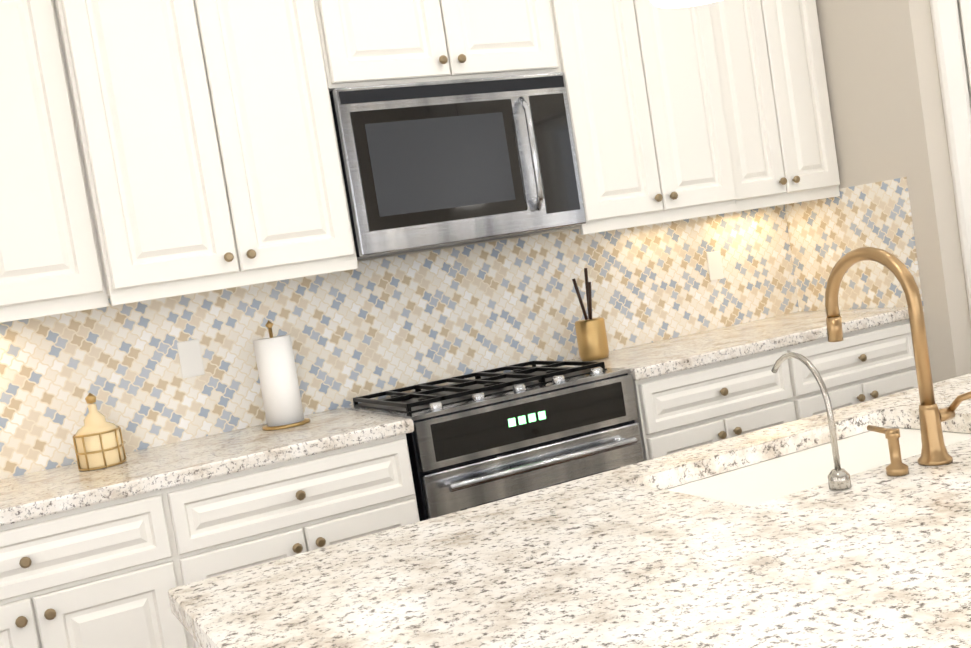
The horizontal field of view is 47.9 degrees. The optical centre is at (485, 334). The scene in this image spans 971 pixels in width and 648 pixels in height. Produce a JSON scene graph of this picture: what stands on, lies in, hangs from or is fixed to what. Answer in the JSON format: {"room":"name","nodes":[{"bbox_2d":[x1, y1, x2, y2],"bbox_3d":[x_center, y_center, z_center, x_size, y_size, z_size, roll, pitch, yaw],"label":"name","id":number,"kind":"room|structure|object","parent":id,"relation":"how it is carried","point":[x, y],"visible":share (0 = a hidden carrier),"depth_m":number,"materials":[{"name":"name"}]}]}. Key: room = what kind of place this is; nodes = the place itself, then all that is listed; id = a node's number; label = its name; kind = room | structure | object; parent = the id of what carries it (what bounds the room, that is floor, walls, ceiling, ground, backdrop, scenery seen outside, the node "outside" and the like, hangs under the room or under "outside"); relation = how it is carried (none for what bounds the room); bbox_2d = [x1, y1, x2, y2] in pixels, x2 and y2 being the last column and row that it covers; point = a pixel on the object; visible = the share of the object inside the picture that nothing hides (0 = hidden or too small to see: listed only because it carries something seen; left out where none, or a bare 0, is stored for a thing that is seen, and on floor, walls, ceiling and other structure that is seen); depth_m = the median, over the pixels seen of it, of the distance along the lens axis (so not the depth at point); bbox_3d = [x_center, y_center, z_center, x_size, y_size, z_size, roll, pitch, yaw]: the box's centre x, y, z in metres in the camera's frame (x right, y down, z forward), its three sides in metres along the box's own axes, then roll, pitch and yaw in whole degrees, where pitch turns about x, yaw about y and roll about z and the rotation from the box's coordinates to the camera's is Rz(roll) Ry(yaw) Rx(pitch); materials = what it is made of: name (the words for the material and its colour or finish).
{"room":"kitchen","nodes":[
{"label":"kitchen","id":0,"kind":"room"},
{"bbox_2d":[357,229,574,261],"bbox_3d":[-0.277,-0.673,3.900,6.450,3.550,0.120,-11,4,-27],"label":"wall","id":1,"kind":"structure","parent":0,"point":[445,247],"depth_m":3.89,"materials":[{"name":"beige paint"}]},
{"bbox_2d":[0,0,839,322],"bbox_3d":[-0.268,-0.866,3.571,3.477,1.240,0.456,-11,4,-27],"label":"upper cabinet","id":2,"kind":"object","parent":1,"relation":"attached to","point":[158,148],"visible":1,"depth_m":3.23,"materials":[{"name":"white wood"}]},
{"bbox_2d":[329,72,585,259],"bbox_3d":[-0.134,-0.555,3.628,0.812,0.508,0.459,-11,4,-27],"label":"over-the-range microwave","id":3,"kind":"object","parent":2,"relation":"attached to","point":[433,164],"visible":0.98,"depth_m":3.45,"materials":[{"name":"grey metal"}]},
{"bbox_2d":[816,0,970,382],"bbox_3d":[2.079,-1.065,4.234,1.280,3.550,1.420,-11,4,-27],"label":"wall","id":4,"kind":"structure","parent":0,"point":[883,87],"depth_m":4.00,"materials":[{"name":"beige paint"}]},
{"bbox_2d":[930,0,970,320],"bbox_3d":[2.083,-0.520,3.790,0.846,2.533,0.028,-8,4,15],"label":"door frame","id":5,"kind":"structure","parent":4,"relation":"attached to","point":[951,56],"depth_m":3.86,"materials":[{"name":"white wood"}]},
{"bbox_2d":[959,0,970,95],"bbox_3d":[2.092,-0.480,3.784,0.510,2.431,0.480,-11,4,-27],"label":"pantry door","id":6,"kind":"structure","parent":4,"relation":"in","point":[965,9],"depth_m":3.83,"materials":[{"name":"white wood"}]},
{"bbox_3d":[1.546,1.066,0.966,6.450,0.060,7.320,-11,4,-27],"label":"floor","id":7,"kind":"structure","parent":0,"visible":0},
{"bbox_2d":[0,481,199,647],"bbox_3d":[-1.214,0.893,2.976,0.708,0.877,0.616,-11,4,-27],"label":"base cabinet","id":8,"kind":"object","parent":7,"relation":"on","point":[100,573],"depth_m":2.76,"materials":[{"name":"white wood"}]},
{"bbox_2d":[0,409,413,520],"bbox_3d":[-0.971,0.381,3.101,1.419,0.039,0.625,-11,4,-27],"label":"countertop","id":9,"kind":"structure","parent":8,"relation":"on","point":[59,485],"depth_m":3.05,"materials":[{"name":"beige stone"}]},
{"bbox_2d":[72,392,126,471],"bbox_3d":[-1.119,0.272,3.147,0.134,0.215,0.134,-11,4,-27],"label":"lantern","id":10,"kind":"object","parent":9,"relation":"on","point":[98,445],"depth_m":3.11,"materials":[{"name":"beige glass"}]},
{"bbox_2d":[172,425,419,647],"bbox_3d":[-0.598,0.776,3.290,0.695,0.877,0.616,-11,4,-27],"label":"base cabinet","id":11,"kind":"object","parent":7,"relation":"on","point":[245,516],"depth_m":2.99,"materials":[{"name":"white wood"}]},
{"bbox_2d":[342,360,643,520],"bbox_3d":[0.073,0.614,3.594,0.770,0.945,0.672,-11,4,-27],"label":"range","id":12,"kind":"object","parent":7,"relation":"on","point":[490,435],"visible":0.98,"depth_m":3.33,"materials":[{"name":"grey metal"}]},
{"bbox_2d":[168,247,970,647],"bbox_3d":[0.861,0.450,1.881,2.510,1.248,1.142,-11,4,-27],"label":"kitchen island","id":13,"kind":"object","parent":7,"relation":"on","point":[844,527],"visible":1,"depth_m":1.61,"materials":[{"name":"white painted wood"},{"name":"granite"}]},
{"bbox_2d":[633,341,803,460],"bbox_3d":[0.699,0.528,3.949,0.635,0.877,0.616,-11,4,-27],"label":"base cabinet","id":14,"kind":"object","parent":7,"relation":"on","point":[687,407],"depth_m":3.64,"materials":[{"name":"white wood"}]},
{"bbox_2d":[536,305,907,380],"bbox_3d":[0.902,0.024,4.053,1.287,0.039,0.625,-11,4,-27],"label":"countertop","id":15,"kind":"structure","parent":14,"relation":"on","point":[709,344],"depth_m":3.94,"materials":[{"name":"beige stone"}]},
{"bbox_2d":[796,314,917,417],"bbox_3d":[1.258,0.422,4.233,0.638,0.877,0.616,-11,4,-27],"label":"base cabinet","id":16,"kind":"object","parent":7,"relation":"on","point":[871,362],"depth_m":3.94,"materials":[{"name":"white wood"}]},
{"bbox_3d":[1.067,-1.984,0.764,6.450,1.092,7.320,-11,4,-27],"label":"ceiling","id":17,"kind":"structure","parent":0,"visible":0},
{"bbox_2d":[650,0,719,7],"bbox_3d":[0.149,-1.404,1.412,0.188,1.914,0.188,-11,4,-27],"label":"pendant light","id":18,"kind":"object","parent":17,"relation":"hanging from","point":[672,3],"visible":1,"depth_m":1.51,"materials":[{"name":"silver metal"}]}
]}

